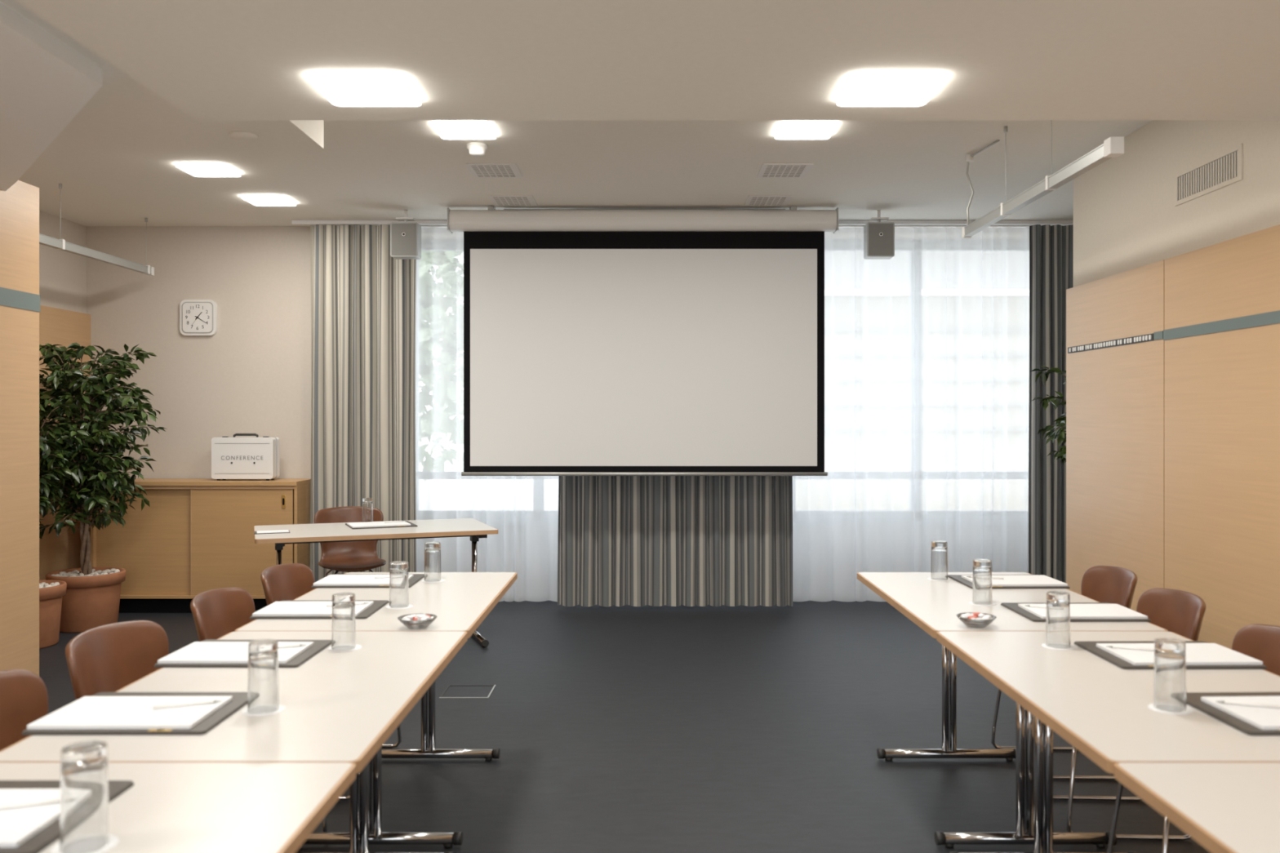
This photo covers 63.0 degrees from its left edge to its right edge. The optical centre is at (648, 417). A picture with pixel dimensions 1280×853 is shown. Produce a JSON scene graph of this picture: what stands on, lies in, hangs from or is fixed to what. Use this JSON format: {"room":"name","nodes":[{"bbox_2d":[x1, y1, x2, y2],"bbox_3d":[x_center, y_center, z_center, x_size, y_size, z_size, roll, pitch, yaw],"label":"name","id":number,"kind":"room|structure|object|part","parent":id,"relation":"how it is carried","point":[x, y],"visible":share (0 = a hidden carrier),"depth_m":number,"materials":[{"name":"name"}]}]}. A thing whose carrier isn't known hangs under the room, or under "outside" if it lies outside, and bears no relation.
{"room":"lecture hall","nodes":[
{"label":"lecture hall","id":0,"kind":"room"},
{"bbox_2d":[0,179,39,676],"bbox_3d":[-3.753,-0.015,1.231,1.034,2.870,8.662,0,0,0],"label":"wall","id":1,"kind":"structure","parent":0,"point":[20,296],"depth_m":5.39,"materials":[{"name":"beige wood"}]},
{"bbox_2d":[0,1,102,191],"bbox_3d":[-2.520,-1.183,1.135,1.440,0.085,8.270,0,0,0],"label":"ceiling soffit angled","id":2,"kind":"structure","parent":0,"point":[45,82],"depth_m":3.63,"materials":[{"name":"white paint"}]},
{"bbox_2d":[39,210,86,313],"bbox_3d":[-4.345,-0.015,6.825,0.150,2.870,2.530,0,0,0],"label":"wall","id":3,"kind":"structure","parent":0,"point":[62,273],"depth_m":7.62,"materials":[{"name":"beige paint"}]},
{"bbox_2d":[39,305,90,580],"bbox_3d":[-4.253,0.320,6.755,0.035,2.200,2.369,0,0,0],"label":"wood panel","id":4,"kind":"object","parent":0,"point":[64,327],"visible":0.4,"depth_m":7.53,"materials":[{"name":"brown wood"}]},
{"bbox_2d":[0,0,324,148],"bbox_3d":[-2.345,-1.325,0.835,1.790,0.249,7.670,0,0,0],"label":"ceiling soffit","id":5,"kind":"structure","parent":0,"point":[124,113],"depth_m":4.31,"materials":[{"name":"white paint"}]},
{"bbox_2d":[86,226,311,478],"bbox_3d":[-0.335,-0.015,8.140,7.870,2.870,0.400,0,0,0],"label":"wall","id":6,"kind":"structure","parent":0,"point":[253,375],"depth_m":7.94,"materials":[{"name":"paint"}]},
{"bbox_2d":[179,299,217,335],"bbox_3d":[-3.410,-0.754,7.920,0.270,0.270,0.039,0,0,0],"label":"wall clock","id":7,"kind":"object","parent":6,"relation":"attached to","point":[197,317],"visible":1,"depth_m":7.90,"materials":[{"name":"white plastic"}]},
{"bbox_2d":[228,130,258,141],"bbox_3d":[-1.720,-1.193,4.440,0.120,0.014,0.120,0,0,0],"label":"ceiling sensor","id":8,"kind":"object","parent":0,"point":[239,135],"depth_m":4.42,"materials":[{"name":"white plastic"}]},
{"bbox_2d":[18,120,1152,226],"bbox_3d":[-0.350,-1.510,2.645,8.300,0.120,11.490,0,0,0],"label":"ceiling","id":9,"kind":"structure","parent":0,"point":[365,170],"depth_m":6.12,"materials":[{"name":"paint"}]},
{"bbox_2d":[39,183,154,275],"bbox_3d":[-3.650,-1.244,6.678,0.052,0.411,1.995,0,0,0],"label":"track rail","id":10,"kind":"object","parent":9,"relation":"attached to","point":[59,244],"visible":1,"depth_m":6.87,"materials":[{"name":"silver metal"}]},
{"bbox_2d":[175,162,240,177],"bbox_3d":[-2.560,-1.441,6.090,0.280,0.018,0.280,0,0,0],"label":"panel light","id":11,"kind":"object","parent":9,"relation":"in","point":[195,169],"depth_m":6.06,"materials":[{"name":"white plastic"}]},
{"bbox_2d":[241,195,296,205],"bbox_3d":[-2.520,-1.441,6.950,0.280,0.018,0.280,0,0,0],"label":"panel light","id":12,"kind":"object","parent":9,"relation":"in","point":[256,200],"depth_m":6.90,"materials":[{"name":"white plastic"}]},
{"bbox_2d":[390,209,421,259],"bbox_3d":[-1.697,-1.282,7.315,0.190,0.334,0.130,0,0,0],"label":"ceiling speaker","id":13,"kind":"object","parent":9,"relation":"hanging from","point":[405,237],"depth_m":7.26},
{"bbox_2d":[432,120,496,139],"bbox_3d":[-0.920,-1.441,5.250,0.280,0.018,0.280,0,0,0],"label":"panel light","id":14,"kind":"object","parent":9,"relation":"in","point":[447,130],"depth_m":5.22,"materials":[{"name":"white plastic"}]},
{"bbox_2d":[466,142,487,156],"bbox_3d":[-0.910,-1.421,5.560,0.110,0.058,0.110,0,0,0],"label":"ceiling spotlight","id":15,"kind":"object","parent":9,"relation":"attached to","point":[475,148],"visible":1,"depth_m":5.52,"materials":[{"name":"white"}]},
{"bbox_2d":[465,163,522,177],"bbox_3d":[-0.900,-1.445,6.125,0.290,0.010,0.320,0,0,0],"label":"ceiling vent","id":16,"kind":"object","parent":9,"relation":"in","point":[477,170],"depth_m":6.10,"materials":[{"name":"white metal"}]},
{"bbox_2d":[488,195,537,205],"bbox_3d":[-0.900,-1.445,6.980,0.290,0.010,0.320,0,0,0],"label":"ceiling vent","id":17,"kind":"object","parent":9,"relation":"in","point":[497,200],"depth_m":6.95,"materials":[{"name":"white metal"}]},
{"bbox_2d":[447,205,838,475],"bbox_3d":[-0.036,-0.522,7.200,2.671,1.854,0.150,0,0,0],"label":"projection screen","id":18,"kind":"object","parent":9,"relation":"hanging from","point":[597,342],"visible":1,"depth_m":7.20,"materials":[{"name":"white fabric"}]},
{"bbox_3d":[-0.036,-1.362,7.200,2.671,0.174,0.150,0,0,0],"label":"casing","id":19,"kind":"part","parent":18,"relation":"part of","materials":[{"name":"white metal"}]},
{"bbox_2d":[291,220,1073,227],"bbox_3d":[0.465,-1.434,7.765,6.170,0.028,0.170,0,0,0],"label":"track","id":20,"kind":"object","parent":9,"relation":"attached to","point":[427,224],"visible":0.25,"depth_m":7.68,"materials":[{"name":"white plastic"}]},
{"bbox_2d":[310,224,416,588],"bbox_3d":[-2.097,-0.013,7.700,0.790,2.805,0.085,0,0,0],"label":"striped curtain","id":21,"kind":"object","parent":20,"relation":"hanging from","point":[363,297],"visible":0.74,"depth_m":7.68,"materials":[{"name":"grey fabric"}]},
{"bbox_2d":[415,226,558,601],"bbox_3d":[-1.203,-0.021,7.830,1.060,2.790,0.063,0,0,0],"label":"sheer curtain","id":22,"kind":"object","parent":20,"relation":"hanging from","point":[523,509],"depth_m":7.82,"materials":[{"name":"white fabric"}]},
{"bbox_2d":[557,475,792,606],"bbox_3d":[0.197,-0.013,7.700,1.731,2.805,0.090,0,0,0],"label":"striped curtain","id":23,"kind":"object","parent":20,"relation":"hanging from","point":[631,540],"visible":0.21,"depth_m":7.69,"materials":[{"name":"grey fabric"}]},
{"bbox_2d":[792,226,1029,601],"bbox_3d":[1.962,-0.021,7.830,1.761,2.790,0.063,0,0,0],"label":"sheer curtain","id":24,"kind":"object","parent":20,"relation":"hanging from","point":[926,387],"depth_m":7.82,"materials":[{"name":"white fabric"}]},
{"bbox_2d":[1027,224,1073,583],"bbox_3d":[3.082,-0.013,7.701,0.549,2.805,0.094,0,0,0],"label":"striped curtain","id":25,"kind":"object","parent":20,"relation":"hanging from","point":[1051,246],"visible":0.47,"depth_m":7.68,"materials":[{"name":"grey fabric"}]},
{"bbox_2d":[744,195,792,205],"bbox_3d":[0.800,-1.445,6.980,0.290,0.010,0.320,0,0,0],"label":"ceiling vent","id":26,"kind":"object","parent":9,"relation":"in","point":[752,200],"depth_m":6.95,"materials":[{"name":"white metal"}]},
{"bbox_2d":[757,163,813,177],"bbox_3d":[0.800,-1.445,6.125,0.290,0.010,0.320,0,0,0],"label":"ceiling vent","id":27,"kind":"object","parent":9,"relation":"in","point":[767,170],"depth_m":6.10,"materials":[{"name":"white metal"}]},
{"bbox_2d":[774,120,837,139],"bbox_3d":[0.790,-1.441,5.250,0.280,0.018,0.280,0,0,0],"label":"panel light","id":28,"kind":"object","parent":9,"relation":"in","point":[787,130],"depth_m":5.22,"materials":[{"name":"white plastic"}]},
{"bbox_2d":[863,209,894,259],"bbox_3d":[1.617,-1.282,7.315,0.190,0.334,0.130,0,0,0],"label":"ceiling speaker","id":29,"kind":"object","parent":9,"relation":"hanging from","point":[878,237],"depth_m":7.26},
{"bbox_2d":[961,125,1124,238],"bbox_3d":[1.796,-1.228,4.918,0.084,0.452,1.895,0,0,0],"label":"track light","id":30,"kind":"object","parent":9,"relation":"attached to","point":[1113,146],"visible":0.9,"depth_m":4.68,"materials":[{"name":"silver metal"}]},
{"bbox_2d":[39,600,1210,852],"bbox_3d":[-0.350,1.470,2.645,8.300,0.100,11.490,0,0,0],"label":"floor","id":31,"kind":"structure","parent":0,"point":[626,728],"depth_m":4.62,"materials":[{"name":"grey carpet"}]},
{"bbox_2d":[0,669,48,751],"bbox_3d":[-1.377,1.019,2.423,0.520,0.799,0.459,0,0,3],"label":"leather chair","id":32,"kind":"object","parent":31,"relation":"on","point":[24,696],"visible":0.16,"depth_m":2.59,"materials":[{"name":"brown leather"}]},
{"bbox_2d":[39,400,81,648],"bbox_3d":[-3.843,0.657,6.480,0.520,1.526,0.594,0,0,35],"label":"potted ficus","id":33,"kind":"object","parent":31,"relation":"on","point":[52,464],"visible":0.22,"depth_m":6.48,"materials":[{"name":"plant"}]},
{"bbox_2d":[39,580,66,648],"bbox_3d":[-3.850,1.232,6.500,0.408,0.375,0.408,0,0,0],"label":"pot","id":34,"kind":"object","parent":33,"relation":"on","point":[51,592],"depth_m":6.45,"materials":[{"name":"ceramic"}]},
{"bbox_2d":[39,342,167,633],"bbox_3d":[-3.736,0.457,6.983,0.874,1.927,1.022,0,0,10],"label":"potted ficus","id":35,"kind":"object","parent":31,"relation":"on","point":[91,599],"visible":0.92,"depth_m":6.90,"materials":[{"name":"plant"}]},
{"bbox_2d":[45,567,126,633],"bbox_3d":[-3.790,1.232,7.050,0.479,0.375,0.479,0,0,0],"label":"pot","id":36,"kind":"object","parent":35,"relation":"on","point":[91,599],"depth_m":6.90,"materials":[{"name":"ceramic"}]},
{"bbox_2d":[65,620,168,700],"bbox_3d":[-1.375,1.019,3.050,0.520,0.799,0.459,0,0,3],"label":"leather chair","id":37,"kind":"object","parent":31,"relation":"on","point":[112,657],"visible":0.27,"depth_m":3.11,"materials":[{"name":"brown leather"}]},
{"bbox_2d":[0,762,355,852],"bbox_3d":[-0.960,1.055,1.452,0.760,0.730,1.277,0,0,0],"label":"conference table","id":38,"kind":"object","parent":31,"relation":"on","point":[170,807],"visible":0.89,"depth_m":1.87,"materials":[{"name":"white laminate"}]},
{"bbox_2d":[0,780,133,852],"bbox_3d":[-1.163,0.678,1.800,0.400,0.023,0.330,0,0,0],"label":"pad","id":39,"kind":"object","parent":38,"relation":"on","point":[30,810],"visible":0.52,"depth_m":1.79,"materials":[{"name":"white paper"}]},
{"bbox_2d":[50,834,119,852],"bbox_3d":[-0.905,0.689,1.680,0.096,0.001,0.096,0,0,-34],"label":"doily","id":40,"kind":"object","parent":38,"relation":"on","point":[113,840],"visible":0.33,"depth_m":1.67,"materials":[{"name":"white paper"}]},
{"bbox_2d":[59,740,109,852],"bbox_3d":[-0.905,0.608,1.678,0.070,0.160,0.070,0,0,0],"label":"water glass","id":41,"kind":"object","parent":40,"relation":"on","point":[84,783],"visible":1,"depth_m":1.65,"materials":[{"name":"clear glass"}]},
{"bbox_2d":[90,478,311,613],"bbox_3d":[-3.275,0.943,7.720,1.490,0.955,0.400,0,0,0],"label":"sideboard","id":42,"kind":"object","parent":31,"relation":"on","point":[195,536],"visible":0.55,"depth_m":7.54,"materials":[{"name":"brown wood"}]},
{"bbox_2d":[211,433,279,480],"bbox_3d":[-2.965,0.292,7.697,0.456,0.344,0.145,0,0,0],"label":"case","id":43,"kind":"object","parent":42,"relation":"on","point":[257,457],"visible":1,"depth_m":7.63,"materials":[{"name":"white plastic"}]},
{"bbox_2d":[0,631,466,852],"bbox_3d":[-0.960,1.055,2.732,0.760,0.730,1.277,0,0,0],"label":"conference table","id":44,"kind":"object","parent":31,"relation":"on","point":[340,706],"visible":0.73,"depth_m":2.52,"materials":[{"name":"white laminate"}]},
{"bbox_2d":[21,692,247,735],"bbox_3d":[-1.163,0.678,2.430,0.400,0.023,0.330,0,0,0],"label":"pad","id":45,"kind":"object","parent":44,"relation":"on","point":[101,713],"visible":0.9,"depth_m":2.38,"materials":[{"name":"white paper"}]},
{"bbox_2d":[154,640,331,667],"bbox_3d":[-1.163,0.678,3.040,0.400,0.023,0.330,0,0,1],"label":"pad","id":46,"kind":"object","parent":44,"relation":"on","point":[205,653],"visible":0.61,"depth_m":2.98,"materials":[{"name":"white paper"}]},
{"bbox_2d":[241,704,285,715],"bbox_3d":[-0.905,0.689,2.460,0.096,0.001,0.096,0,0,-39],"label":"doily","id":47,"kind":"object","parent":44,"relation":"on","point":[282,708],"visible":0.46,"depth_m":2.43,"materials":[{"name":"white paper"}]},
{"bbox_2d":[247,639,279,713],"bbox_3d":[-0.906,0.608,2.458,0.070,0.160,0.070,0,0,0],"label":"water glass","id":48,"kind":"object","parent":47,"relation":"on","point":[263,690],"visible":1,"depth_m":2.43,"materials":[{"name":"clear glass"}]},
{"bbox_2d":[328,644,361,651],"bbox_3d":[-0.905,0.689,3.120,0.096,0.001,0.096,0,0,-4],"label":"doily","id":49,"kind":"object","parent":44,"relation":"on","point":[357,646],"visible":0.39,"depth_m":3.10,"materials":[{"name":"white paper"}]},
{"bbox_2d":[331,592,355,650],"bbox_3d":[-0.908,0.608,3.118,0.070,0.160,0.070,0,0,0],"label":"water glass","id":50,"kind":"object","parent":49,"relation":"on","point":[343,619],"visible":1,"depth_m":3.09,"materials":[{"name":"clear glass"}]},
{"bbox_2d":[190,587,349,832],"bbox_3d":[-1.321,1.019,3.683,0.520,0.799,0.459,0,0,3],"label":"leather chair","id":51,"kind":"object","parent":31,"relation":"on","point":[217,613],"visible":0.25,"depth_m":3.76,"materials":[{"name":"brown leather"}]},
{"bbox_3d":[-1.290,1.203,3.690,0.425,0.431,0.375,0,0,0],"label":"wire frame","id":52,"kind":"part","parent":51,"relation":"part of","materials":[{"name":"silver metal"}]},
{"bbox_2d":[260,563,401,772],"bbox_3d":[-1.312,1.019,4.305,0.520,0.799,0.459,0,0,6],"label":"leather chair","id":53,"kind":"object","parent":31,"relation":"on","point":[282,582],"visible":0.21,"depth_m":4.41,"materials":[{"name":"brown leather"}]},
{"bbox_3d":[-1.280,1.203,4.310,0.425,0.431,0.375,0,0,4],"label":"wire frame","id":54,"kind":"part","parent":53,"relation":"part of","materials":[{"name":"silver metal"}]},
{"bbox_2d":[314,506,386,577],"bbox_3d":[-1.985,1.019,7.012,0.459,0.799,0.520,0,0,-23],"label":"leather chair","id":55,"kind":"object","parent":31,"relation":"on","point":[349,556],"visible":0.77,"depth_m":7.14,"materials":[{"name":"brown leather"}]},
{"bbox_3d":[-1.980,1.203,6.980,0.375,0.431,0.425,0,0,-21],"label":"wire frame","id":56,"kind":"part","parent":55,"relation":"part of","materials":[{"name":"silver metal"}]},
{"bbox_2d":[253,518,497,647],"bbox_3d":[-1.710,1.055,6.520,1.400,0.730,0.800,0,0,-21],"label":"table","id":57,"kind":"object","parent":31,"relation":"on","point":[473,528],"visible":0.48,"depth_m":6.38,"materials":[{"name":"white laminate"}]},
{"bbox_2d":[253,529,289,534],"bbox_3d":[-2.250,0.687,6.250,0.200,0.006,0.140,0,0,-21],"label":"leaflet","id":58,"kind":"object","parent":57,"relation":"on","point":[280,531],"visible":1,"depth_m":6.23,"materials":[{"name":"white paper"}]},
{"bbox_2d":[361,497,373,522],"bbox_3d":[-1.840,0.610,6.850,0.070,0.160,0.070,0,0,0],"label":"water glass","id":59,"kind":"object","parent":57,"relation":"on","point":[367,503],"visible":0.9,"depth_m":6.82,"materials":[{"name":"clear glass"}]},
{"bbox_2d":[345,520,417,528],"bbox_3d":[-1.700,0.678,6.650,0.400,0.023,0.330,0,0,-24],"label":"pad","id":60,"kind":"object","parent":57,"relation":"on","point":[371,525],"visible":1,"depth_m":6.57,"materials":[{"name":"white paper"}]},
{"bbox_2d":[235,572,517,848],"bbox_3d":[-0.960,1.055,4.011,0.760,0.730,1.277,0,0,0],"label":"conference table","id":61,"kind":"object","parent":31,"relation":"on","point":[463,601],"visible":0.55,"depth_m":3.85,"materials":[{"name":"white laminate"}]},
{"bbox_2d":[249,600,389,619],"bbox_3d":[-1.163,0.678,3.730,0.400,0.023,0.330,0,0,0],"label":"pad","id":62,"kind":"object","parent":61,"relation":"on","point":[286,609],"visible":0.83,"depth_m":3.67,"materials":[{"name":"white paper"}]},
{"bbox_2d":[311,573,424,587],"bbox_3d":[-1.163,0.678,4.380,0.400,0.023,0.330,0,0,-1],"label":"pad","id":63,"kind":"object","parent":61,"relation":"on","point":[337,580],"visible":0.7,"depth_m":4.31,"materials":[{"name":"white paper"}]},
{"bbox_2d":[385,604,413,608],"bbox_3d":[-0.905,0.689,3.800,0.096,0.001,0.096,0,0,-37],"label":"doily","id":64,"kind":"object","parent":61,"relation":"on","point":[410,606],"visible":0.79,"depth_m":3.77,"materials":[{"name":"white paper"}]},
{"bbox_2d":[389,561,408,608],"bbox_3d":[-0.906,0.608,3.800,0.070,0.160,0.070,0,0,0],"label":"water glass","id":65,"kind":"object","parent":64,"relation":"on","point":[398,571],"visible":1,"depth_m":3.77,"materials":[{"name":"clear glass"}]},
{"bbox_2d":[397,613,437,629],"bbox_3d":[-0.755,0.666,3.420,0.128,0.046,0.128,0,0,0],"label":"candy bowl","id":66,"kind":"object","parent":61,"relation":"on","point":[411,621],"visible":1,"depth_m":3.39,"materials":[{"name":"silver glass"}]},
{"bbox_2d":[422,578,444,582],"bbox_3d":[-0.905,0.689,4.400,0.096,0.001,0.096,0,0,43],"label":"doily","id":67,"kind":"object","parent":61,"relation":"on","point":[442,580],"visible":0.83,"depth_m":4.37,"materials":[{"name":"white paper"}]},
{"bbox_2d":[424,542,440,582],"bbox_3d":[-0.908,0.608,4.401,0.070,0.160,0.070,0,0,0],"label":"water glass","id":68,"kind":"object","parent":67,"relation":"on","point":[432,549],"visible":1,"depth_m":4.37,"materials":[{"name":"clear glass"}]},
{"bbox_2d":[439,684,496,697],"bbox_3d":[-0.930,1.418,5.400,0.250,0.004,0.250,0,0,0],"label":"hatch","id":69,"kind":"object","parent":31,"relation":"on","point":[494,686],"visible":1,"depth_m":5.39,"materials":[{"name":"silver metal"}]},
{"bbox_2d":[857,572,1168,848],"bbox_3d":[1.305,1.055,4.011,0.760,0.730,1.277,0,0,0],"label":"conference table","id":70,"kind":"object","parent":31,"relation":"on","point":[932,606],"visible":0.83,"depth_m":3.80,"materials":[{"name":"white laminate"}]},
{"bbox_2d":[927,577,950,581],"bbox_3d":[1.235,0.689,4.440,0.096,0.001,0.096,0,0,44],"label":"doily","id":71,"kind":"object","parent":70,"relation":"on","point":[929,579],"visible":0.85,"depth_m":4.42,"materials":[{"name":"white paper"}]},
{"bbox_2d":[930,540,947,580],"bbox_3d":[1.237,0.608,4.438,0.070,0.160,0.070,0,0,0],"label":"water glass","id":72,"kind":"object","parent":71,"relation":"on","point":[939,563],"visible":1,"depth_m":4.41,"materials":[{"name":"clear glass"}]},
{"bbox_2d":[955,612,996,628],"bbox_3d":[1.080,0.667,3.440,0.128,0.045,0.128,0,0,0],"label":"candy bowl","id":73,"kind":"object","parent":70,"relation":"on","point":[971,620],"visible":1,"depth_m":3.41,"materials":[{"name":"silver glass"}]},
{"bbox_2d":[968,601,996,606],"bbox_3d":[1.235,0.689,3.860,0.096,0.001,0.096,0,0,-33],"label":"doily","id":74,"kind":"object","parent":70,"relation":"on","point":[970,602],"visible":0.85,"depth_m":3.84,"materials":[{"name":"white paper"}]},
{"bbox_2d":[972,559,991,604],"bbox_3d":[1.235,0.608,3.863,0.070,0.160,0.070,0,0,0],"label":"water glass","id":75,"kind":"object","parent":74,"relation":"on","point":[982,568],"visible":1,"depth_m":3.83,"materials":[{"name":"clear glass"}]},
{"bbox_2d":[947,574,1070,589],"bbox_3d":[1.495,0.678,4.360,0.400,0.023,0.330,0,0,-1],"label":"pad","id":76,"kind":"object","parent":70,"relation":"on","point":[998,581],"visible":0.81,"depth_m":4.29,"materials":[{"name":"white paper"}]},
{"bbox_2d":[1000,602,1151,622],"bbox_3d":[1.495,0.678,3.680,0.400,0.023,0.330,0,0,0],"label":"pad","id":77,"kind":"object","parent":70,"relation":"on","point":[1033,611],"visible":0.7,"depth_m":3.62,"materials":[{"name":"white paper"}]},
{"bbox_2d":[1031,365,1066,464],"bbox_3d":[2.953,0.539,6.750,1.016,1.761,0.920,0,0,-33],"label":"potted ficus","id":78,"kind":"object","parent":31,"relation":"on","point":[1060,422],"visible":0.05,"depth_m":6.83,"materials":[{"name":"plant"}]},
{"bbox_2d":[991,565,1137,780],"bbox_3d":[1.702,1.019,4.276,0.520,0.799,0.459,0,0,4],"label":"leather chair","id":79,"kind":"object","parent":31,"relation":"on","point":[1110,584],"visible":0.3,"depth_m":4.35,"materials":[{"name":"brown leather"}]},
{"bbox_3d":[1.670,1.203,4.270,0.425,0.431,0.375,0,0,2],"label":"wire frame","id":80,"kind":"part","parent":79,"relation":"part of","materials":[{"name":"silver metal"}]},
{"bbox_2d":[936,631,1279,852],"bbox_3d":[1.305,1.055,2.732,0.760,0.730,1.277,0,0,0],"label":"conference table","id":81,"kind":"object","parent":31,"relation":"on","point":[1099,707],"visible":0.73,"depth_m":2.67,"materials":[{"name":"white laminate"}]},
{"bbox_2d":[1041,643,1076,650],"bbox_3d":[1.235,0.689,3.140,0.096,0.001,0.096,0,0,-42],"label":"doily","id":82,"kind":"object","parent":81,"relation":"on","point":[1072,647],"visible":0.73,"depth_m":3.11,"materials":[{"name":"white paper"}]},
{"bbox_2d":[1045,591,1070,648],"bbox_3d":[1.233,0.608,3.144,0.070,0.160,0.070,0,0,0],"label":"water glass","id":83,"kind":"object","parent":82,"relation":"on","point":[1058,602],"visible":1,"depth_m":3.12,"materials":[{"name":"clear glass"}]},
{"bbox_2d":[1073,640,1266,669],"bbox_3d":[1.495,0.678,3.020,0.400,0.023,0.330,0,0,-1],"label":"pad","id":84,"kind":"object","parent":81,"relation":"on","point":[1126,655],"visible":0.73,"depth_m":2.95,"materials":[{"name":"white paper"}]},
{"bbox_2d":[1147,703,1193,715],"bbox_3d":[1.235,0.689,2.470,0.096,0.001,0.096,0,0,-7],"label":"doily","id":85,"kind":"object","parent":81,"relation":"on","point":[1150,706],"visible":0.5,"depth_m":2.44,"materials":[{"name":"white paper"}]},
{"bbox_2d":[1153,637,1186,711],"bbox_3d":[1.234,0.608,2.472,0.070,0.160,0.070,0,0,0],"label":"water glass","id":86,"kind":"object","parent":85,"relation":"on","point":[1170,654],"visible":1,"depth_m":2.44,"materials":[{"name":"clear glass"}]},
{"bbox_2d":[1186,692,1279,735],"bbox_3d":[1.495,0.678,2.430,0.400,0.023,0.330,0,0,-1],"label":"pad","id":87,"kind":"object","parent":81,"relation":"on","point":[1251,713],"visible":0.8,"depth_m":2.42,"materials":[{"name":"white paper"}]},
{"bbox_2d":[1053,587,1205,840],"bbox_3d":[1.661,1.019,3.681,0.520,0.799,0.459,0,0,0],"label":"leather chair","id":88,"kind":"object","parent":31,"relation":"on","point":[1180,612],"visible":0.3,"depth_m":3.71,"materials":[{"name":"brown leather"}]},
{"bbox_3d":[1.630,1.203,3.690,0.425,0.431,0.375,0,0,3],"label":"wire frame","id":89,"kind":"part","parent":88,"relation":"part of","materials":[{"name":"silver metal"}]},
{"bbox_2d":[1106,623,1279,852],"bbox_3d":[1.642,1.019,3.025,0.520,0.799,0.459,0,0,6],"label":"leather chair","id":90,"kind":"object","parent":31,"relation":"on","point":[1261,642],"visible":0.06,"depth_m":3.15,"materials":[{"name":"brown leather"}]},
{"bbox_3d":[1.610,1.203,3.020,0.425,0.431,0.375,0,0,3],"label":"wire frame","id":91,"kind":"part","parent":90,"relation":"part of","materials":[{"name":"silver metal"}]},
{"bbox_2d":[1114,762,1279,852],"bbox_3d":[1.305,1.055,1.452,0.760,0.730,1.277,0,0,0],"label":"conference table","id":92,"kind":"object","parent":31,"relation":"on","point":[1225,807],"visible":1,"depth_m":1.90,"materials":[{"name":"white laminate"}]},
{"bbox_2d":[15,0,1279,119],"bbox_3d":[0.412,-1.265,0.400,4.105,0.369,6.800,0,0,0],"label":"ceiling soffit","id":93,"kind":"structure","parent":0,"point":[211,60],"depth_m":3.12,"materials":[{"name":"white paint"}]},
{"bbox_2d":[308,71,421,106],"bbox_3d":[-0.920,-1.071,3.420,0.300,0.017,0.300,0,0,0],"label":"panel light","id":94,"kind":"object","parent":93,"relation":"in","point":[340,88],"depth_m":3.38,"materials":[{"name":"white plastic"}]},
{"bbox_2d":[836,71,946,106],"bbox_3d":[0.790,-1.071,3.420,0.300,0.017,0.300,0,0,0],"label":"panel light","id":95,"kind":"object","parent":93,"relation":"in","point":[863,88],"depth_m":3.38,"materials":[{"name":"white plastic"}]},
{"bbox_2d":[1073,120,1279,287],"bbox_3d":[3.033,-0.015,1.480,1.135,2.870,9.160,0,0,0],"label":"wall","id":96,"kind":"structure","parent":0,"point":[1126,217],"depth_m":4.96,"materials":[{"name":"paint"}]},
{"bbox_2d":[1066,224,1279,649],"bbox_3d":[2.432,0.343,1.505,0.064,2.154,9.010,0,0,0],"label":"wood panel","id":97,"kind":"object","parent":96,"relation":"attached to","point":[1173,438],"visible":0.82,"depth_m":4.69,"materials":[{"name":"brown wood"}]},
{"bbox_2d":[1067,333,1153,353],"bbox_3d":[2.401,-0.382,5.475,0.009,0.035,1.010,0,0,0],"label":"magnets","id":98,"kind":"object","parent":97,"relation":"attached to","point":[1148,337],"visible":1,"depth_m":5.39,"materials":[{"name":"white plastic"}]},
{"bbox_2d":[1174,142,1243,206],"bbox_3d":[2.461,-1.060,4.605,0.006,0.150,0.550,0,0,0],"label":"air vent","id":99,"kind":"object","parent":96,"relation":"in","point":[1225,168],"visible":1,"depth_m":4.58,"materials":[{"name":"metal"}]}
]}

